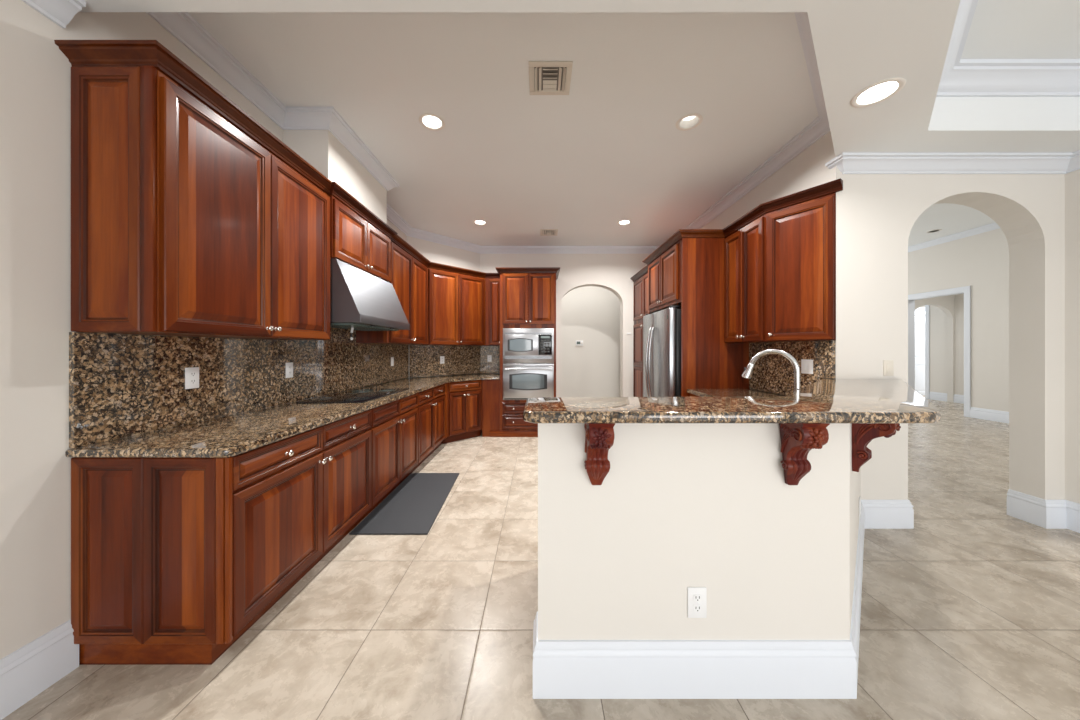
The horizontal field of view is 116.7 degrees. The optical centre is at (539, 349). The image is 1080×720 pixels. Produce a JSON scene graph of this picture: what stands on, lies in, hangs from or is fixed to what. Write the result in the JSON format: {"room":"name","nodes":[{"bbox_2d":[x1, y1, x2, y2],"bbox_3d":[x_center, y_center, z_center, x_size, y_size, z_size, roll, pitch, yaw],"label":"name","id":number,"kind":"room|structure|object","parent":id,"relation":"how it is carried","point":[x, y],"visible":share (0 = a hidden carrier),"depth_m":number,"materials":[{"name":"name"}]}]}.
{"room":"kitchen","nodes":[
{"label":"kitchen","id":0,"kind":"room"},
{"bbox_2d":[0,0,406,658],"bbox_3d":[-2.017,-0.330,0.875,0.150,3.300,10.150,0,0,0],"label":"wall","id":1,"kind":"structure","parent":0,"point":[35,74],"depth_m":1.28,"materials":[{"name":"paint"}]},
{"bbox_2d":[0,619,78,719],"bbox_3d":[-1.932,1.217,-1.405,0.020,0.206,5.589,0,0,0],"label":"baseboard","id":2,"kind":"structure","parent":1,"relation":"attached to","point":[31,669],"depth_m":1.27,"materials":[{"name":"white paint"}]},
{"bbox_2d":[21,0,85,27],"bbox_3d":[-1.894,-1.361,-1.423,0.096,0.105,5.555,0,0,0],"label":"crown molding","id":3,"kind":"structure","parent":1,"relation":"attached to","point":[61,12],"depth_m":1.32,"materials":[{"name":"white paint"}]},
{"bbox_2d":[54,40,331,339],"bbox_3d":[-1.738,-0.657,1.923,0.407,1.165,1.184,0,0,0],"label":"upper cabinet","id":4,"kind":"object","parent":1,"relation":"attached to","point":[190,217],"visible":0.99,"depth_m":1.47,"materials":[{"name":"brown wood"}]},
{"bbox_2d":[69,327,408,447],"bbox_3d":[-1.930,-0.146,3.122,0.022,1.100,3.500,0,0,0],"label":"backsplash","id":5,"kind":"structure","parent":1,"relation":"attached to","point":[121,385],"depth_m":1.85,"materials":[{"name":"brown stone"}]},
{"bbox_2d":[185,367,198,388],"bbox_3d":[-1.914,0.154,1.834,0.008,0.116,0.072,0,0,0],"label":"wall outlet","id":6,"kind":"object","parent":5,"relation":"attached to","point":[191,374],"visible":1,"depth_m":1.83,"materials":[{"name":"white plastic"}]},
{"bbox_2d":[286,362,292,377],"bbox_3d":[-1.914,0.154,2.545,0.008,0.116,0.072,0,0,0],"label":"wall outlet","id":7,"kind":"object","parent":5,"relation":"attached to","point":[289,366],"visible":1,"depth_m":2.54,"materials":[{"name":"white plastic"}]},
{"bbox_2d":[328,182,397,281],"bbox_3d":[-1.726,-0.969,2.995,0.428,0.542,1.080,0,0,0],"label":"upper cabinet","id":8,"kind":"object","parent":1,"relation":"attached to","point":[360,239],"visible":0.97,"depth_m":2.85,"materials":[{"name":"brown wood"}]},
{"bbox_2d":[330,259,409,339],"bbox_3d":[-1.637,-0.388,2.995,0.558,0.608,0.956,0,0,0],"label":"range hood","id":9,"kind":"object","parent":1,"relation":"attached to","point":[360,300],"visible":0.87,"depth_m":2.70,"materials":[{"name":"silver metal"}]},
{"bbox_2d":[356,234,430,344],"bbox_3d":[-1.738,-0.657,4.093,0.405,1.165,1.235,0,0,0],"label":"upper cabinet","id":10,"kind":"object","parent":1,"relation":"attached to","point":[409,270],"visible":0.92,"depth_m":4.00,"materials":[{"name":"brown wood"}]},
{"bbox_2d":[146,0,1079,253],"bbox_3d":[0.804,-1.701,1.275,5.492,0.136,8.950,0,0,0],"label":"crown molding","id":11,"kind":"structure","parent":1,"relation":"attached to","point":[181,25],"depth_m":2.13,"materials":[{"name":"white paint"}]},
{"bbox_2d":[283,130,386,223],"bbox_3d":[-1.771,-1.518,2.995,0.342,0.505,0.959,0,0,0],"label":"wall","id":12,"kind":"structure","parent":0,"point":[321,149],"depth_m":2.64,"materials":[{"name":"paint"}]},
{"bbox_2d":[407,236,479,375],"bbox_3d":[-1.491,-0.280,5.300,0.902,3.200,0.900,0,0,0],"label":"wall","id":13,"kind":"structure","parent":0,"point":[434,252],"depth_m":5.30,"materials":[{"name":"paint"}]},
{"bbox_2d":[409,345,479,377],"bbox_3d":[-1.468,0.166,5.304,1.238,0.477,0.022,0,0,-45],"label":"backsplash","id":14,"kind":"structure","parent":13,"relation":"attached to","point":[424,360],"depth_m":5.24,"materials":[{"name":"brown stone"}]},
{"bbox_2d":[440,356,443,363],"bbox_3d":[-1.530,0.155,5.218,0.009,0.116,0.072,0,0,45],"label":"wall outlet","id":15,"kind":"object","parent":14,"relation":"attached to","point":[441,357],"visible":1,"depth_m":5.21,"materials":[{"name":"white plastic"}]},
{"bbox_2d":[427,262,486,345],"bbox_3d":[-1.338,-0.657,5.158,1.457,1.165,0.390,0,0,-45],"label":"upper cabinet","id":16,"kind":"object","parent":13,"relation":"attached to","point":[456,295],"visible":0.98,"depth_m":5.01,"materials":[{"name":"brown wood"}]},
{"bbox_2d":[188,12,817,245],"bbox_3d":[0.132,-1.870,3.572,4.147,0.200,4.355,0,0,0],"label":"ceiling","id":17,"kind":"structure","parent":0,"point":[608,151],"depth_m":2.38,"materials":[{"name":"paint"}]},
{"bbox_2d":[419,113,444,130],"bbox_3d":[-0.838,-1.810,2.585,0.196,0.091,0.196,0,0,0],"label":"recessed light","id":18,"kind":"object","parent":17,"relation":"in","point":[430,121],"visible":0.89,"depth_m":2.59,"materials":[{"name":"white"}]},
{"bbox_2d":[473,220,486,224],"bbox_3d":[-0.830,-1.810,4.620,0.196,0.091,0.196,0,0,0],"label":"recessed light","id":19,"kind":"object","parent":17,"relation":"in","point":[477,222],"visible":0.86,"depth_m":4.64,"materials":[{"name":"white"}]},
{"bbox_2d":[540,229,557,235],"bbox_3d":[0.135,-1.760,5.000,0.260,0.019,0.260,0,0,0],"label":"ceiling vent","id":20,"kind":"object","parent":17,"relation":"in","point":[543,232],"visible":1,"depth_m":4.98,"materials":[{"name":"beige metal"}]},
{"bbox_2d":[528,61,572,94],"bbox_3d":[0.065,-1.760,2.170,0.272,0.019,0.262,0,0,0],"label":"ceiling vent","id":21,"kind":"object","parent":17,"relation":"in","point":[545,77],"visible":1,"depth_m":2.15,"materials":[{"name":"beige metal"}]},
{"bbox_2d":[617,220,631,224],"bbox_3d":[1.170,-1.810,4.620,0.196,0.091,0.196,0,0,0],"label":"recessed light","id":22,"kind":"object","parent":17,"relation":"in","point":[622,222],"visible":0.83,"depth_m":4.64,"materials":[{"name":"white"}]},
{"bbox_2d":[675,113,702,130],"bbox_3d":[1.157,-1.810,2.585,0.196,0.091,0.196,0,0,0],"label":"recessed light","id":23,"kind":"object","parent":17,"relation":"in","point":[690,121],"visible":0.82,"depth_m":2.62,"materials":[{"name":"white"}]},
{"bbox_2d":[2,395,1079,719],"bbox_3d":[5.000,1.370,3.150,15.200,0.100,15.300,0,0,0],"label":"floor","id":24,"kind":"structure","parent":0,"point":[971,611],"depth_m":1.57,"materials":[{"name":"tile"}]},
{"bbox_2d":[71,409,371,664],"bbox_3d":[-1.595,0.883,1.959,0.689,0.874,1.172,0,0,0],"label":"base cabinet","id":25,"kind":"object","parent":24,"relation":"on","point":[173,560],"visible":0.99,"depth_m":1.39,"materials":[{"name":"brown wood"}]},
{"bbox_2d":[65,374,499,457],"bbox_3d":[-1.276,0.424,3.555,1.329,0.039,4.387,0,0,0],"label":"countertop","id":26,"kind":"structure","parent":25,"relation":"on","point":[231,435],"depth_m":1.70,"materials":[{"name":"brown stone"}]},
{"bbox_2d":[295,388,409,402],"bbox_3d":[-1.610,0.401,3.000,0.510,0.008,0.920,0,0,0],"label":"cooktop","id":27,"kind":"object","parent":26,"relation":"in","point":[361,395],"visible":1,"depth_m":2.85,"materials":[{"name":"black glass"}]},
{"bbox_2d":[360,393,417,521],"bbox_3d":[-1.595,0.883,3.030,0.689,0.874,0.966,0,0,0],"label":"base cabinet","id":28,"kind":"object","parent":24,"relation":"on","point":[394,428],"visible":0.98,"depth_m":2.90,"materials":[{"name":"brown wood"}]},
{"bbox_2d":[349,473,458,534],"bbox_3d":[-1.087,1.313,2.961,0.570,0.012,1.169,0,0,0],"label":"floor mat","id":29,"kind":"object","parent":24,"relation":"on","point":[412,508],"visible":1,"depth_m":2.76,"materials":[{"name":"grey rubber"}]},
{"bbox_2d":[409,383,446,474],"bbox_3d":[-1.595,0.883,4.081,0.689,0.874,1.133,0,0,0],"label":"base cabinet","id":30,"kind":"object","parent":24,"relation":"on","point":[432,402],"visible":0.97,"depth_m":3.96,"materials":[{"name":"brown wood"}]},
{"bbox_2d":[441,379,499,442],"bbox_3d":[-1.298,0.883,5.059,1.209,0.874,0.711,0,0,-32],"label":"base cabinet","id":31,"kind":"object","parent":24,"relation":"on","point":[473,406],"visible":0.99,"depth_m":4.94,"materials":[{"name":"brown wood"}]},
{"bbox_2d":[490,267,559,436],"bbox_3d":[-0.230,0.040,5.374,1.070,2.560,0.748,0,0,0],"label":"tall cabinet","id":32,"kind":"object","parent":24,"relation":"on","point":[527,294],"visible":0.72,"depth_m":5.04,"materials":[{"name":"brown wood"}]},
{"bbox_2d":[503,363,553,399],"bbox_3d":[-0.176,0.480,5.278,0.772,0.548,0.664,0,0,0],"label":"wall oven","id":33,"kind":"object","parent":32,"relation":"in","point":[521,381],"visible":0.94,"depth_m":5.01,"materials":[{"name":"silver metal"}]},
{"bbox_2d":[503,328,553,362],"bbox_3d":[-0.176,-0.065,5.262,0.772,0.526,0.496,0,0,0],"label":"microwave","id":34,"kind":"object","parent":32,"relation":"in","point":[520,345],"visible":1,"depth_m":5.02,"materials":[{"name":"silver metal"}]},
{"bbox_2d":[630,265,647,396],"bbox_3d":[1.817,0.040,5.174,0.774,2.560,1.148,0,0,0],"label":"pantry cabinet","id":35,"kind":"object","parent":24,"relation":"on","point":[640,279],"visible":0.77,"depth_m":5.39,"materials":[{"name":"brown wood"}]},
{"bbox_2d":[643,306,680,396],"bbox_3d":[1.738,0.414,4.048,0.854,1.788,0.925,0,0,0],"label":"refrigerator","id":36,"kind":"object","parent":24,"relation":"on","point":[661,329],"visible":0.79,"depth_m":3.79,"materials":[{"name":"silver metal"}]},
{"bbox_2d":[642,229,748,396],"bbox_3d":[1.817,0.040,4.040,0.774,2.560,1.240,0,0,0],"label":"refrigerator surround","id":37,"kind":"object","parent":24,"relation":"on","point":[686,271],"visible":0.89,"depth_m":3.48,"materials":[{"name":"brown wood"}]},
{"bbox_3d":[1.107,0.883,2.453,2.175,0.874,2.046,0,0,0],"label":"cabinet","id":38,"kind":"object","parent":24,"relation":"on","visible":0},
{"bbox_2d":[686,389,785,396],"bbox_3d":[1.206,0.424,2.337,3.013,0.039,1.241,0,0,-43],"label":"countertop","id":39,"kind":"structure","parent":38,"relation":"on","point":[699,392],"depth_m":3.17,"materials":[{"name":"brown stone"}]},
{"bbox_2d":[742,349,799,391],"bbox_3d":[1.324,0.200,1.918,0.297,0.410,0.105,0,0,45],"label":"faucet","id":40,"kind":"object","parent":39,"relation":"on","point":[747,373],"visible":0.69,"depth_m":1.90,"materials":[{"name":"silver metal"}]},
{"bbox_2d":[480,254,649,396],"bbox_3d":[0.132,-0.330,5.845,4.447,3.300,0.190,0,0,0],"label":"wall","id":41,"kind":"structure","parent":0,"point":[611,272],"depth_m":5.75,"materials":[{"name":"paint"}]},
{"bbox_2d":[480,346,499,372],"bbox_3d":[-0.821,0.166,5.738,0.415,0.477,0.022,0,0,0],"label":"backsplash","id":42,"kind":"structure","parent":41,"relation":"attached to","point":[494,366],"depth_m":5.73,"materials":[{"name":"brown stone"}]},
{"bbox_2d":[487,355,491,361],"bbox_3d":[-0.868,0.145,5.721,0.072,0.116,0.008,0,0,0],"label":"wall outlet","id":43,"kind":"object","parent":42,"relation":"attached to","point":[489,357],"visible":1,"depth_m":5.72,"materials":[{"name":"white plastic"}]},
{"bbox_2d":[485,273,499,345],"bbox_3d":[-0.751,-0.657,5.551,0.278,1.165,0.393,0,0,0],"label":"upper cabinet","id":44,"kind":"object","parent":41,"relation":"attached to","point":[492,280],"visible":0.74,"depth_m":5.40,"materials":[{"name":"brown wood"}]},
{"bbox_2d":[79,0,1079,156],"bbox_3d":[0.984,-1.692,-0.860,5.852,0.555,6.680,0,0,0],"label":"ceiling","id":45,"kind":"structure","parent":0,"point":[859,44],"depth_m":1.72,"materials":[{"name":"paint"}]},
{"bbox_2d":[850,77,905,107],"bbox_3d":[1.855,-1.454,1.833,0.216,0.091,0.216,0,0,0],"label":"recessed light","id":46,"kind":"object","parent":45,"relation":"in","point":[880,91],"visible":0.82,"depth_m":1.84,"materials":[{"name":"white"}]},
{"bbox_2d":[561,286,619,396],"bbox_3d":[0.800,-0.330,6.950,4.800,3.300,0.100,0,0,0],"label":"wall","id":47,"kind":"structure","parent":0,"point":[590,315],"depth_m":6.90,"materials":[{"name":"paint"}]},
{"bbox_2d":[576,341,582,345],"bbox_3d":[0.815,-0.142,6.885,0.150,0.104,0.029,0,0,0],"label":"thermostat","id":48,"kind":"object","parent":47,"relation":"attached to","point":[578,343],"visible":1,"depth_m":6.87,"materials":[{"name":"white plastic"}]},
{"bbox_2d":[538,423,860,639],"bbox_3d":[1.286,0.787,1.683,2.681,1.065,0.644,0,0,-26],"label":"wall","id":49,"kind":"structure","parent":0,"point":[677,507],"depth_m":1.28,"materials":[{"name":"paint"}]},
{"bbox_2d":[584,423,614,484],"bbox_3d":[0.214,0.383,1.208,0.095,0.256,0.141,0,0,0],"label":"corbel","id":50,"kind":"object","parent":49,"relation":"attached to","point":[599,438],"visible":0.98,"depth_m":1.22,"materials":[{"name":"brown wood"}]},
{"bbox_2d":[688,587,706,617],"bbox_3d":[0.602,0.968,1.275,0.072,0.116,0.008,0,0,0],"label":"wall outlet","id":51,"kind":"object","parent":49,"relation":"attached to","point":[697,596],"visible":1,"depth_m":1.27,"materials":[{"name":"white plastic"}]},
{"bbox_2d":[693,594,701,601],"bbox_3d":[0.602,0.948,1.273,0.033,0.029,0.003,0,0,0],"label":"receptacle","id":52,"kind":"object","parent":51,"relation":"attached to","point":[696,597],"depth_m":1.27,"materials":[{"name":"white plastic"}]},
{"bbox_2d":[693,604,701,612],"bbox_3d":[0.602,0.988,1.273,0.033,0.029,0.003,0,0,0],"label":"receptacle","id":53,"kind":"object","parent":51,"relation":"attached to","point":[697,608],"depth_m":1.27,"materials":[{"name":"white plastic"}]},
{"bbox_2d":[533,502,864,698],"bbox_3d":[1.266,1.217,1.633,2.671,0.206,0.633,0,0,-23],"label":"baseboard","id":54,"kind":"structure","parent":49,"relation":"attached to","point":[562,669],"depth_m":1.26,"materials":[{"name":"white paint"}]},
{"bbox_2d":[523,378,940,422],"bbox_3d":[1.393,0.234,1.679,3.053,0.040,0.948,0,0,-26],"label":"bar","id":55,"kind":"object","parent":49,"relation":"on","point":[826,400],"visible":1,"depth_m":1.22,"materials":[{"name":"brown stone"}]},
{"bbox_2d":[779,423,829,484],"bbox_3d":[0.959,0.383,1.208,0.095,0.256,0.141,0,0,0],"label":"corbel","id":56,"kind":"object","parent":49,"relation":"attached to","point":[797,439],"visible":0.97,"depth_m":1.22,"materials":[{"name":"brown wood"}]},
{"bbox_2d":[859,497,860,517],"bbox_3d":[2.054,1.010,2.136,0.072,0.116,0.008,0,0,-45],"label":"wall outlet","id":57,"kind":"object","parent":49,"relation":"attached to","point":[859,497],"visible":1,"depth_m":2.12,"materials":[{"name":"white plastic"}]},
{"bbox_2d":[852,423,900,471],"bbox_3d":[1.381,0.383,1.369,0.095,0.256,0.141,0,0,-45],"label":"corbel","id":58,"kind":"object","parent":49,"relation":"attached to","point":[863,434],"visible":0.76,"depth_m":1.36,"materials":[{"name":"brown wood"}]},
{"bbox_2d":[701,143,814,342],"bbox_3d":[2.275,-0.330,4.305,0.140,3.300,3.270,0,0,0],"label":"wall","id":59,"kind":"structure","parent":0,"point":[798,175],"depth_m":3.08,"materials":[{"name":"paint"}]},
{"bbox_2d":[723,204,788,342],"bbox_3d":[2.039,-0.657,3.156,0.328,1.165,0.649,0,0,0],"label":"upper cabinet","id":60,"kind":"object","parent":59,"relation":"attached to","point":[745,238],"visible":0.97,"depth_m":3.11,"materials":[{"name":"brown wood"}]},
{"bbox_2d":[749,340,834,394],"bbox_3d":[2.193,0.166,2.980,0.022,0.477,0.992,0,0,0],"label":"backsplash","id":61,"kind":"structure","parent":59,"relation":"attached to","point":[772,373],"depth_m":2.94,"materials":[{"name":"brown stone"}]},
{"bbox_2d":[801,359,812,373],"bbox_3d":[2.176,0.135,2.715,0.008,0.116,0.116,0,0,0],"label":"light switch","id":62,"kind":"object","parent":61,"relation":"attached to","point":[806,364],"visible":1,"depth_m":2.71,"materials":[{"name":"white plastic"}]},
{"bbox_2d":[761,178,842,340],"bbox_3d":[2.138,-0.657,2.698,0.280,1.165,0.519,0,0,-35],"label":"upper cabinet","id":63,"kind":"object","parent":59,"relation":"attached to","point":[800,226],"visible":1,"depth_m":2.62,"materials":[{"name":"brown wood"}]},
{"bbox_2d":[915,295,953,401],"bbox_3d":[9.515,-0.205,8.460,1.870,3.050,0.120,0,0,0],"label":"wall","id":64,"kind":"structure","parent":0,"point":[945,303],"depth_m":8.41,"materials":[{"name":"paint"}]},
{"bbox_2d":[815,131,1064,499],"bbox_3d":[3.058,-0.555,2.575,1.705,3.750,0.190,0,0,0],"label":"wall","id":65,"kind":"structure","parent":0,"point":[876,214],"depth_m":2.48,"materials":[{"name":"paint"}]},
{"bbox_2d":[861,500,913,528],"bbox_3d":[2.566,1.217,2.565,0.391,0.206,0.210,0,0,0],"label":"baseboard","id":66,"kind":"structure","parent":65,"relation":"attached to","point":[879,514],"depth_m":2.46,"materials":[{"name":"white paint"}]},
{"bbox_2d":[883,360,893,375],"bbox_3d":[2.592,0.134,2.475,0.072,0.116,0.008,0,0,0],"label":"light switch","id":67,"kind":"object","parent":65,"relation":"attached to","point":[888,365],"visible":1,"depth_m":2.47,"materials":[{"name":"beige plastic"}]},
{"bbox_2d":[919,294,963,394],"bbox_3d":[10.510,-0.280,7.800,0.120,3.200,5.600,0,0,0],"label":"wall","id":68,"kind":"structure","parent":0,"point":[938,318],"depth_m":8.60,"materials":[{"name":"paint"}]},
{"bbox_2d":[915,311,924,394],"bbox_3d":[11.026,0.098,9.650,0.860,2.435,0.094,0,0,14],"label":"door leaf","id":69,"kind":"structure","parent":68,"relation":"in","point":[920,315],"depth_m":9.67,"materials":[{"name":"white paint"}]},
{"bbox_2d":[925,305,929,398],"bbox_3d":[10.440,0.030,8.975,0.020,2.580,0.090,0,0,0],"label":"trim","id":70,"kind":"structure","parent":68,"relation":"attached to","point":[927,307],"depth_m":8.96,"materials":[{"name":"white paint"}]},
{"bbox_2d":[929,392,963,403],"bbox_3d":[10.440,1.217,6.960,0.020,0.206,3.920,0,0,0],"label":"baseboard","id":71,"kind":"structure","parent":68,"relation":"attached to","point":[933,395],"depth_m":8.61,"materials":[{"name":"white paint"}]},
{"bbox_2d":[908,203,994,246],"bbox_3d":[5.463,-2.385,6.635,6.235,0.090,7.930,0,0,0],"label":"ceiling","id":72,"kind":"structure","parent":0,"point":[948,217],"depth_m":6.06,"materials":[{"name":"paint"}]},
{"bbox_2d":[926,229,941,232],"bbox_3d":[7.750,-2.336,6.550,0.200,0.008,0.200,0,0,0],"label":"recessed light","id":73,"kind":"object","parent":72,"relation":"in","point":[937,230],"visible":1,"depth_m":6.56,"materials":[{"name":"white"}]},
{"bbox_2d":[908,228,1008,411],"bbox_3d":[8.510,-0.530,6.500,0.140,3.700,8.200,0,0,0],"label":"wall","id":74,"kind":"structure","parent":0,"point":[980,261],"depth_m":6.35,"materials":[{"name":"paint"}]},
{"bbox_2d":[908,286,970,416],"bbox_3d":[8.504,0.030,7.128,0.172,2.580,1.215,0,0,0],"label":"doorway","id":75,"kind":"structure","parent":74,"relation":"in","point":[966,290],"depth_m":6.70,"materials":[{"name":"white paint"}]},
{"bbox_2d":[908,222,999,251],"bbox_3d":[8.392,-2.287,6.650,0.096,0.105,7.900,0,0,0],"label":"crown molding","id":76,"kind":"structure","parent":74,"relation":"attached to","point":[992,226],"depth_m":6.72,"materials":[{"name":"white paint"}]},
{"bbox_2d":[970,407,1008,422],"bbox_3d":[8.430,1.217,4.610,0.020,0.206,3.820,0,0,0],"label":"baseboard","id":77,"kind":"structure","parent":74,"relation":"attached to","point":[979,413],"depth_m":6.24,"materials":[{"name":"white paint"}]},
{"bbox_2d":[1065,169,1079,503],"bbox_3d":[3.985,-0.330,-0.765,0.150,3.300,6.870,0,0,0],"label":"wall","id":78,"kind":"structure","parent":0,"point":[1072,179],"depth_m":2.44,"materials":[{"name":"paint"}]},
{"bbox_2d":[825,150,1079,173],"bbox_3d":[3.038,-1.361,-0.835,1.744,0.105,6.730,0,0,0],"label":"crown molding","id":79,"kind":"structure","parent":78,"relation":"attached to","point":[846,162],"depth_m":2.43,"materials":[{"name":"white paint"}]},
{"bbox_2d":[1007,489,1079,532],"bbox_3d":[3.825,1.217,-0.765,0.169,0.206,6.870,0,0,0],"label":"baseboard","id":80,"kind":"structure","parent":78,"relation":"attached to","point":[1048,514],"depth_m":2.47,"materials":[{"name":"white paint"}]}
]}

